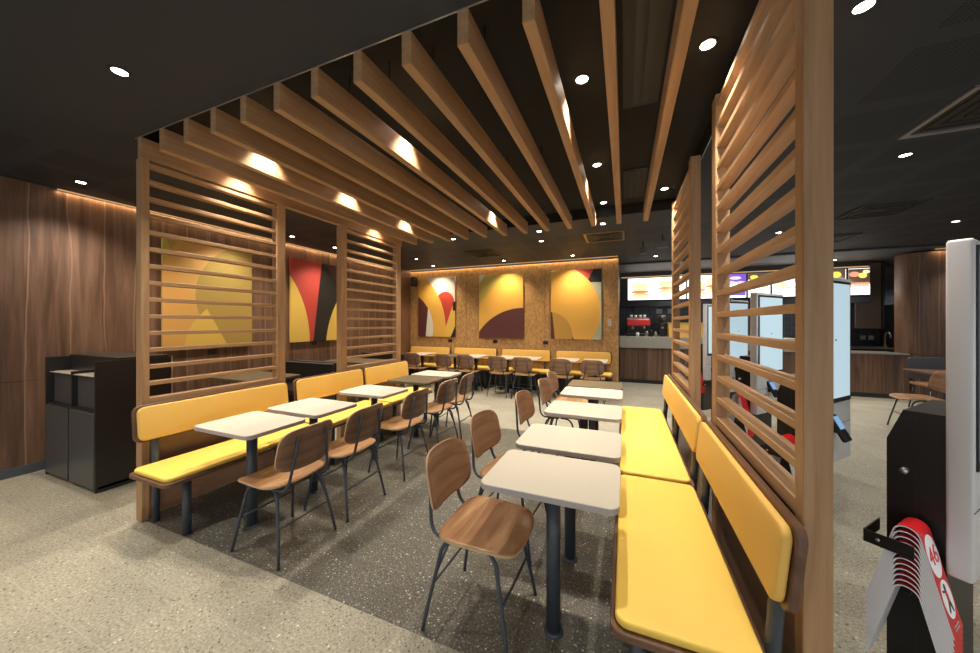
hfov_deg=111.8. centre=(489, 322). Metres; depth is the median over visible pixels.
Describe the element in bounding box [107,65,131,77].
recessed light
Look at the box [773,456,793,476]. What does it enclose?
marker
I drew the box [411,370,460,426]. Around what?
cafe table
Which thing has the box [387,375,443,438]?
cafe table
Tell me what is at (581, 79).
recessed light
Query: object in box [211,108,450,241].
ceiling beam
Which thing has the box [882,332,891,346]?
tap
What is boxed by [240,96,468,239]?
ceiling beam
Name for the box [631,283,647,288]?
food picture
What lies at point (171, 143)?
ceiling beam
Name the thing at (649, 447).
seat cushion
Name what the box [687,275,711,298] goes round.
menu board
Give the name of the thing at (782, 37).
slatted screen
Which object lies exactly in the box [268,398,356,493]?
cafe table
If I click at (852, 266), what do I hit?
strip
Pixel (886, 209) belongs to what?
ceiling vent
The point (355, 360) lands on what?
table
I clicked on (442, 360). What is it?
dining chair
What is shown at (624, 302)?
menu
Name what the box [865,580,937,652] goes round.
marker
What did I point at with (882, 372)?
counter
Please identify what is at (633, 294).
food picture
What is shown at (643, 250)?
ceiling fitting
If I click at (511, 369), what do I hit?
seat cushion
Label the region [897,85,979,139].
ceiling vent
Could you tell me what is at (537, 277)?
wall
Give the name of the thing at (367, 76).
ceiling beam
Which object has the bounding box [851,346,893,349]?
countertop
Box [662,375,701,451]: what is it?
backrest cushion
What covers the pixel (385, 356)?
bench
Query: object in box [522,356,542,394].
cafe table
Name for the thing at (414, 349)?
backrest cushion
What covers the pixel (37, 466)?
baseboard
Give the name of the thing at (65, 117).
ceiling
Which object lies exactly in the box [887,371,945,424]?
dining chair
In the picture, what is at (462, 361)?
dining chair
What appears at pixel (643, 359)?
counter
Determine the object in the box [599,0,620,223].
ceiling beam
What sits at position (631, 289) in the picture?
food picture
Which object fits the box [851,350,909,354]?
countertop
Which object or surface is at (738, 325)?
kiosk
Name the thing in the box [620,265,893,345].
wall
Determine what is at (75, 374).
shelf
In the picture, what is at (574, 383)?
cafe table
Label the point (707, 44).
recessed light
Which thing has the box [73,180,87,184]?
recessed light
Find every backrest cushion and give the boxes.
[136,383,287,440]
[296,369,362,399]
[364,361,408,384]
[411,346,449,355]
[454,347,495,358]
[502,349,549,360]
[556,351,610,363]
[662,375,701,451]
[696,422,792,601]
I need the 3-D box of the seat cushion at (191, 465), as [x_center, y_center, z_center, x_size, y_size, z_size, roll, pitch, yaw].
[-2.092,1.045,2.822,0.435,0.030,1.225,0,0,22]
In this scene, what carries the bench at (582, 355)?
on the floor
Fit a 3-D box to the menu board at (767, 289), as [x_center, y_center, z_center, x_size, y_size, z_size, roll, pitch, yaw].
[6.590,-0.920,8.143,0.460,0.610,0.056,0,0,22]
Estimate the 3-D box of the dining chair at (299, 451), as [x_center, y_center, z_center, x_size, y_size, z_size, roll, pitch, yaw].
[-1.380,1.074,2.264,0.512,0.826,0.443,0,0,22]
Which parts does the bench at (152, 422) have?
post, leg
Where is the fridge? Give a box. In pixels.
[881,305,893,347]
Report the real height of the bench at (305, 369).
0.822 m
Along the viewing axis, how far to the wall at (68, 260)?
3.59 m
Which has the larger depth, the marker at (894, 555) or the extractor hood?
the extractor hood
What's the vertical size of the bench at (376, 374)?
0.876 m
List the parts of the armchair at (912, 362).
leg, seat, backrest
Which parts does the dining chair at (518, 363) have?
backrest, seat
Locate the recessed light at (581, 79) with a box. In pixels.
[574,73,589,84]
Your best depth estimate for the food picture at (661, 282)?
8.88 m
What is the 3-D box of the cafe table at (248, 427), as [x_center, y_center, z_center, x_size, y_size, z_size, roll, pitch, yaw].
[-1.744,1.107,2.433,0.600,0.757,0.445,0,0,22]
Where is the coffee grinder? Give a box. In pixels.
[658,315,665,336]
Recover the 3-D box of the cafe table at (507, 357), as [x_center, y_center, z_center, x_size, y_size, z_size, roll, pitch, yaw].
[0.369,1.107,7.036,0.445,0.757,0.600,0,0,22]
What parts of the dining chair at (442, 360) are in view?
backrest, seat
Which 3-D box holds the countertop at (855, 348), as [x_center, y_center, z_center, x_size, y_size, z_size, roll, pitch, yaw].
[6.622,1.025,8.754,5.600,0.920,0.600,0,0,22]
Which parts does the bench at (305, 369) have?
backrest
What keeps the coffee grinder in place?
on the counter at (643, 359)
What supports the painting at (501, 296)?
attached to the wall at (537, 277)
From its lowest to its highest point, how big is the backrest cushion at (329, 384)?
0.244 m
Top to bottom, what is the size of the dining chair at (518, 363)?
0.826 m
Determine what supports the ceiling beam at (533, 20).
hanging from the ceiling
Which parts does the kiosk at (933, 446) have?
support rod, casing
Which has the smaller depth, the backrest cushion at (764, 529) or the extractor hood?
the backrest cushion at (764, 529)
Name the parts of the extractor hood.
panel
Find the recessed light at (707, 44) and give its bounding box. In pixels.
[697,36,718,51]
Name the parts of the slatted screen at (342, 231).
post, rail, panel, post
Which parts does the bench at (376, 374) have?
leg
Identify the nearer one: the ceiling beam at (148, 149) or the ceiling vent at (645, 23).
the ceiling vent at (645, 23)
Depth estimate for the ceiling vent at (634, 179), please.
3.53 m
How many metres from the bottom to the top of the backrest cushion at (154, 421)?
0.244 m
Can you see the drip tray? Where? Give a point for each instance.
(628, 334)
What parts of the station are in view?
door, door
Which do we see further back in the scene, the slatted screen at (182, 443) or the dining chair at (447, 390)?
the dining chair at (447, 390)
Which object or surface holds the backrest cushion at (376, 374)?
on the bench at (376, 374)
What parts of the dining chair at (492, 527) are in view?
leg, backrest, leg, seat, leg, leg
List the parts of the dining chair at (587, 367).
backrest, seat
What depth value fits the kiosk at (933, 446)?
1.28 m
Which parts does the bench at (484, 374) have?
panel, leg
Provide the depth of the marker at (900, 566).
1.29 m
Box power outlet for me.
[208,349,216,354]
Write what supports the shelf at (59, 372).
attached to the station
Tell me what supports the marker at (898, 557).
attached to the kiosk at (933, 446)
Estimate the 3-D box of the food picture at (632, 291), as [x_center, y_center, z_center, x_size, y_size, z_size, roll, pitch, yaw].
[4.115,-0.841,9.118,0.464,0.087,0.003,0,0,22]
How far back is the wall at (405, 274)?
8.64 m
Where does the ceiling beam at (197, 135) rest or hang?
hanging from the ceiling
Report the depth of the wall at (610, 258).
8.46 m
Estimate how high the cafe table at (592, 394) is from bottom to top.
0.757 m
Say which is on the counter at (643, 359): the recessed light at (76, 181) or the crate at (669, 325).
the crate at (669, 325)
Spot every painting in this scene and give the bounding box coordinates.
[161,238,251,346]
[289,257,336,342]
[418,277,454,336]
[479,273,523,338]
[551,268,601,339]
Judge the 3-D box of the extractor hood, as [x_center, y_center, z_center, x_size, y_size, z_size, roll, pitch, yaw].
[8.772,-0.615,7.883,0.500,1.500,0.700,0,0,22]
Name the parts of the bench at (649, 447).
post, post, post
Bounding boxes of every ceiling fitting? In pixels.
[640,242,646,254]
[657,235,668,248]
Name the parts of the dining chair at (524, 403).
backrest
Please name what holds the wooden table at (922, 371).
on the floor
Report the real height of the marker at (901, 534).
0.348 m
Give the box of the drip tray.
[627,333,648,336]
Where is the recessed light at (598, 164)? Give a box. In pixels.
[592,162,601,167]
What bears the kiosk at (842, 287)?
on the floor
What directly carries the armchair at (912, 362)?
on the floor
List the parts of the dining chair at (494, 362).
backrest, seat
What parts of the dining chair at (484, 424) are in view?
backrest, seat, leg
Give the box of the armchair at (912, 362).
[907,357,945,406]
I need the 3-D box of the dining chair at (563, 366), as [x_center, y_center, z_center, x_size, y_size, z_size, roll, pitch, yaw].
[1.363,1.074,6.320,0.443,0.826,0.512,0,0,22]
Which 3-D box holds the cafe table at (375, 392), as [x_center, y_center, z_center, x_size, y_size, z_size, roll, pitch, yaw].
[-1.252,1.107,3.593,0.600,0.757,0.445,0,0,22]
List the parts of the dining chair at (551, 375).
backrest, seat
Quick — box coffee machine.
[627,315,649,336]
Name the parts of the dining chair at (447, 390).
leg, leg, leg, seat, backrest, leg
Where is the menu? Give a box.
[620,261,872,306]
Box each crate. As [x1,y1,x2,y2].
[667,323,688,336]
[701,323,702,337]
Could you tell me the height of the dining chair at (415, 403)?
0.826 m
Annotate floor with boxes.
[0,381,979,652]
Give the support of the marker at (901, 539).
attached to the kiosk at (933, 446)
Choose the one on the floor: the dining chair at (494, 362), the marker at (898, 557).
the dining chair at (494, 362)
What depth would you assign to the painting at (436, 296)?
8.50 m
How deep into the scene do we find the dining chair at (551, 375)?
4.47 m
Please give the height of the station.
1.162 m
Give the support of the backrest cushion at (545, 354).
on the bench at (546, 354)
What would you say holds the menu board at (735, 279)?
attached to the menu
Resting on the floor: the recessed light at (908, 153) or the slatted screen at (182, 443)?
the slatted screen at (182, 443)
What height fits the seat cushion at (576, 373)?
0.030 m
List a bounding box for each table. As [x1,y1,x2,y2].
[194,411,305,528]
[204,371,300,381]
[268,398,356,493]
[325,358,386,363]
[339,385,407,461]
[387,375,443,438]
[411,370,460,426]
[418,352,435,385]
[448,353,468,377]
[471,354,489,389]
[481,450,620,639]
[502,355,520,392]
[516,423,620,562]
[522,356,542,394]
[544,400,621,459]
[557,358,579,386]
[560,386,622,460]
[568,380,622,430]
[584,359,607,380]
[903,368,945,374]
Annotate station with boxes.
[45,351,172,493]
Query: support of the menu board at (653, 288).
attached to the menu
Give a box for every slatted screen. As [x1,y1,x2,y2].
[136,157,284,521]
[337,226,400,438]
[672,155,700,497]
[712,0,833,652]
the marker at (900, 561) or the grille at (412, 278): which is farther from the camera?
the grille at (412, 278)
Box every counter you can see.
[620,335,895,398]
[851,350,909,393]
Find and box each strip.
[57,189,391,267]
[410,256,617,270]
[621,266,868,277]
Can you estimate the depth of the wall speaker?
8.65 m
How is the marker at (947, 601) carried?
attached to the kiosk at (933, 446)
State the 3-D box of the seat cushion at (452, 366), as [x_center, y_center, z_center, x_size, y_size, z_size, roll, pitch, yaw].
[-0.467,1.045,7.823,1.175,0.030,0.435,0,0,22]
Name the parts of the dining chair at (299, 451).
leg, leg, seat, leg, backrest, leg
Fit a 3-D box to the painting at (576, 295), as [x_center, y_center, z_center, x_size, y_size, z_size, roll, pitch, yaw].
[1.859,-0.392,7.211,1.070,1.510,0.038,0,0,22]
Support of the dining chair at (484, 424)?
on the floor
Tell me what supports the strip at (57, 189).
attached to the ceiling
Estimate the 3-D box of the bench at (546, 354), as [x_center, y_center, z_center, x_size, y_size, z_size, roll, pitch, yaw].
[0.725,1.047,7.383,1.230,0.876,0.550,0,0,22]
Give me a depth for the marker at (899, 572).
1.29 m
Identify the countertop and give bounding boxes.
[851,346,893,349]
[851,346,893,351]
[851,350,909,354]
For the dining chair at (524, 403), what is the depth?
3.20 m
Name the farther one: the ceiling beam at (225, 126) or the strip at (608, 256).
the strip at (608, 256)
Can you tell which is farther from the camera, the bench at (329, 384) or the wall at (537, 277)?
the wall at (537, 277)
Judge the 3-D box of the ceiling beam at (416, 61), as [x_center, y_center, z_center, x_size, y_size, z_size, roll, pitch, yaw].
[0.187,-1.373,3.026,0.054,0.285,3.120,0,0,22]
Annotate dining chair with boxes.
[230,419,336,570]
[303,402,385,522]
[368,388,428,480]
[404,352,429,387]
[407,378,458,448]
[421,438,536,652]
[431,372,473,438]
[435,354,459,382]
[456,355,481,394]
[470,410,545,564]
[487,356,513,397]
[511,357,537,398]
[515,390,557,455]
[537,378,579,458]
[546,371,587,427]
[548,358,573,401]
[580,360,605,403]
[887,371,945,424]
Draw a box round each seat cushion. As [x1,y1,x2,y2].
[134,423,308,482]
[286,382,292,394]
[305,400,389,424]
[369,387,430,403]
[411,363,439,366]
[445,364,489,369]
[497,367,549,372]
[556,370,611,376]
[615,475,762,652]
[620,406,689,483]
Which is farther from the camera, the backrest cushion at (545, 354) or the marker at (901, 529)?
the backrest cushion at (545, 354)
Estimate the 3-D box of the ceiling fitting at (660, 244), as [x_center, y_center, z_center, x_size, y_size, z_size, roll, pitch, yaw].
[2.734,-1.285,5.258,0.160,0.200,0.120,0,0,22]
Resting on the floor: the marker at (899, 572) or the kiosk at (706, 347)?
the kiosk at (706, 347)
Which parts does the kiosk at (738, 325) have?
casing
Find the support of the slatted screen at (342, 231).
on the floor
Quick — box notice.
[656,309,661,313]
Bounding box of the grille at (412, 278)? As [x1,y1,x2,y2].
[410,277,413,285]
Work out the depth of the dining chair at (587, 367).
5.91 m
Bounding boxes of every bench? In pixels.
[129,381,308,535]
[285,361,334,417]
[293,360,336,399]
[293,368,391,463]
[362,352,404,386]
[362,360,432,433]
[408,346,450,382]
[444,347,497,387]
[493,348,550,392]
[555,350,612,393]
[610,420,808,652]
[617,374,707,490]
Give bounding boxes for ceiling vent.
[464,249,502,257]
[583,230,623,242]
[622,0,672,108]
[623,166,647,198]
[834,199,932,220]
[834,233,861,242]
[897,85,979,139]
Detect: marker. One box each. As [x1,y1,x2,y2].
[730,402,753,436]
[732,394,749,429]
[770,434,794,469]
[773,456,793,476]
[865,517,962,640]
[865,527,962,645]
[865,532,962,651]
[865,537,962,652]
[865,544,962,652]
[865,553,962,652]
[865,555,946,652]
[865,559,944,652]
[865,564,943,652]
[865,570,941,652]
[865,575,939,652]
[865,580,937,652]
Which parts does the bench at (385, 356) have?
backrest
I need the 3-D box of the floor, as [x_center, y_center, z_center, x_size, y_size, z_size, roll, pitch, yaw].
[2.794,1.535,2.968,14.250,0.100,14.800,0,0,22]
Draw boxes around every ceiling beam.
[138,137,401,245]
[159,128,416,244]
[184,118,433,242]
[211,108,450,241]
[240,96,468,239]
[274,82,486,237]
[311,67,506,235]
[353,50,527,233]
[402,31,548,230]
[457,8,571,228]
[522,0,595,226]
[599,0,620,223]
[643,0,698,220]
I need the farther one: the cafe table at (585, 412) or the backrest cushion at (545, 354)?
the backrest cushion at (545, 354)
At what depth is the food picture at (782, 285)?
7.95 m
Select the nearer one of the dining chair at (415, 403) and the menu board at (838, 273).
the dining chair at (415, 403)
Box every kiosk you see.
[701,304,711,409]
[702,300,747,422]
[731,293,782,454]
[760,277,851,474]
[863,238,979,652]
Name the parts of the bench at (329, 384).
leg, leg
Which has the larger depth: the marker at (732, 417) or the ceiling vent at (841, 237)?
the ceiling vent at (841, 237)
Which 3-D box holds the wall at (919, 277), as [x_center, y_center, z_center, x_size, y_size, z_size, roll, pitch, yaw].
[9.765,0.070,5.900,3.530,2.830,0.370,0,0,22]
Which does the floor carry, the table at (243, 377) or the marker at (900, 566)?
the table at (243, 377)
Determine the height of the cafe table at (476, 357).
0.757 m
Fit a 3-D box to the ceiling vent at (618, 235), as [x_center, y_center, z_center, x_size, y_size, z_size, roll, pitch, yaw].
[1.843,-1.378,5.349,0.600,0.014,0.600,0,0,22]
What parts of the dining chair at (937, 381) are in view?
leg, seat, backrest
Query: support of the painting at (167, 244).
attached to the wall at (68, 260)
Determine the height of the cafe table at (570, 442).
0.757 m
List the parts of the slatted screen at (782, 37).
post, rail, panel, post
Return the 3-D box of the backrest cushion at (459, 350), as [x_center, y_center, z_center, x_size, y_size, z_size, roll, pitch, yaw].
[-0.370,0.741,8.062,1.110,0.244,0.053,0,0,22]
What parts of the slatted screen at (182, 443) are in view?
post, panel, rail, post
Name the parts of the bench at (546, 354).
leg, panel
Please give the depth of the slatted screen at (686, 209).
2.89 m
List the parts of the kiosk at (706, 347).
casing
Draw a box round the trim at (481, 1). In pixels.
[135,0,711,158]
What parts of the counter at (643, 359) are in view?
panel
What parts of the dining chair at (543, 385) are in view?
backrest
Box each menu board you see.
[628,276,685,300]
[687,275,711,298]
[730,273,746,297]
[747,272,770,297]
[771,272,794,296]
[834,269,846,278]
[847,267,869,294]
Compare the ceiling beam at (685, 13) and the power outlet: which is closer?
the ceiling beam at (685, 13)
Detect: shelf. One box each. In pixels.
[50,370,77,374]
[73,372,93,377]
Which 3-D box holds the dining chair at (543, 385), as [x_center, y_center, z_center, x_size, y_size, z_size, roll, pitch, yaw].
[0.812,1.074,3.793,0.512,0.826,0.443,0,0,25]
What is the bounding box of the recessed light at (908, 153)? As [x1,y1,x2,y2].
[897,152,913,157]
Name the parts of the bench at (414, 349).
panel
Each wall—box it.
[0,176,392,470]
[401,268,409,353]
[410,258,618,381]
[610,258,619,380]
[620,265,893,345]
[894,251,945,399]
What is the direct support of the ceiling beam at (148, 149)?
hanging from the ceiling
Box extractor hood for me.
[851,262,884,328]
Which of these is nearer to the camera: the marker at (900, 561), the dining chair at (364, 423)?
the marker at (900, 561)
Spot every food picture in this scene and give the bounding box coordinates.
[630,288,648,290]
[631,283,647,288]
[631,290,648,293]
[632,293,648,295]
[632,295,648,298]
[659,280,671,285]
[659,290,671,293]
[774,282,788,288]
[849,272,858,276]
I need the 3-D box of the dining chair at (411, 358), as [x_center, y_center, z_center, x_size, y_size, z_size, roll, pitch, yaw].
[-1.668,1.074,7.547,0.443,0.826,0.512,0,0,20]
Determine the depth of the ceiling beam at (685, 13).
1.74 m
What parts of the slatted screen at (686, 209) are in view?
post, rail, panel, post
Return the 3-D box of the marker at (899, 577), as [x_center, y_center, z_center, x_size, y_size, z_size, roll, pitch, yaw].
[1.663,1.172,1.310,0.120,0.348,0.220,0,0,-27]
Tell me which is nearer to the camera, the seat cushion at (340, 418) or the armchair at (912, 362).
the seat cushion at (340, 418)
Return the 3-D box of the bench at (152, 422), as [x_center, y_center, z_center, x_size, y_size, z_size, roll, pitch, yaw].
[-2.129,1.047,2.837,0.550,0.876,1.260,0,0,22]
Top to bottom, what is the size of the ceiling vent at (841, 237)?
0.014 m
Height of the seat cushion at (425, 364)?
0.030 m
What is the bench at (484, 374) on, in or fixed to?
on the floor
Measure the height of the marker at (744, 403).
0.348 m
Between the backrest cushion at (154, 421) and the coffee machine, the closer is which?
the backrest cushion at (154, 421)
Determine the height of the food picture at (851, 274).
0.120 m
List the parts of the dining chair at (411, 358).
backrest, seat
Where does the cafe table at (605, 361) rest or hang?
on the floor
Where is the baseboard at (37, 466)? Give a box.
[0,460,44,480]
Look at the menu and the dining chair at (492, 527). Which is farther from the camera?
the menu
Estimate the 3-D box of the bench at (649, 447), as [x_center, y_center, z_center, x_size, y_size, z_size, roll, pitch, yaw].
[1.518,1.047,3.145,0.550,0.876,2.030,0,0,22]
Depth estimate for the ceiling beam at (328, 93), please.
2.33 m
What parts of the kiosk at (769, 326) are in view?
casing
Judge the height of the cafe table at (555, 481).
0.757 m
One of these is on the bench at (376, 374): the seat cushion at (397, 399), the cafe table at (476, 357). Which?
the seat cushion at (397, 399)
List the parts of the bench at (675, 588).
leg, post, post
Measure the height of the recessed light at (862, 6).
0.005 m
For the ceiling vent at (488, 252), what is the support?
in the ceiling
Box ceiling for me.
[0,0,979,272]
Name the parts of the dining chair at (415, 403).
leg, leg, leg, seat, backrest, leg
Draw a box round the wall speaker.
[410,277,416,286]
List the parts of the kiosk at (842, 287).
casing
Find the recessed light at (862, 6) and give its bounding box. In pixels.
[848,0,878,15]
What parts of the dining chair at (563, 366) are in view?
backrest, seat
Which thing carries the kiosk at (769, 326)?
on the floor
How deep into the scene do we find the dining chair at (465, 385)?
4.33 m
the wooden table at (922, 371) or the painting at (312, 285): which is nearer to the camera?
the wooden table at (922, 371)
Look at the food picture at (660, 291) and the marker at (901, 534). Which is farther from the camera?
the food picture at (660, 291)
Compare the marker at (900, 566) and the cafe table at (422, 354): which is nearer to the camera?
the marker at (900, 566)
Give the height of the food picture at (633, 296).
0.116 m
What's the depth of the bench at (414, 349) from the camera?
8.43 m
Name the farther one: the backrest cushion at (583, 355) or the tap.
the tap
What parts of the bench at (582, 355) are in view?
panel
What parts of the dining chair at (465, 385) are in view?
seat, leg, backrest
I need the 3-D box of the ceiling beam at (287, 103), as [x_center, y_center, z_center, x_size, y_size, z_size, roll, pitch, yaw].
[-0.647,-1.373,3.364,0.054,0.285,3.120,0,0,22]
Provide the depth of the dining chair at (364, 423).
2.63 m
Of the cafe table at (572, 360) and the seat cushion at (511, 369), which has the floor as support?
the cafe table at (572, 360)
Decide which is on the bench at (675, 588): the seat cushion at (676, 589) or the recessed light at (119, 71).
the seat cushion at (676, 589)
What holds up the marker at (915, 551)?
attached to the kiosk at (933, 446)
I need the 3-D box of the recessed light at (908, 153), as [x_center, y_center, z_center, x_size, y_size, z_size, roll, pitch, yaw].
[3.431,-1.383,2.743,0.092,0.005,0.092,0,0,22]
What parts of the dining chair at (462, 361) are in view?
backrest, seat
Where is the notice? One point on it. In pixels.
(658, 311)
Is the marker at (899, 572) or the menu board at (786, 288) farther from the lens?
the menu board at (786, 288)
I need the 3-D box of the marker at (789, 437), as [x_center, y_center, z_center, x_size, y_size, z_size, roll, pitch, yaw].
[2.004,0.937,2.251,0.120,0.348,0.220,0,0,-27]
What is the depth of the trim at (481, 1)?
1.76 m
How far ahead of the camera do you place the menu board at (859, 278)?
7.43 m
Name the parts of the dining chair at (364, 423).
leg, leg, seat, backrest, leg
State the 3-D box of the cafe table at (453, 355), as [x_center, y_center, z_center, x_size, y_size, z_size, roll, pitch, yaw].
[-0.790,1.107,7.506,0.445,0.757,0.600,0,0,22]

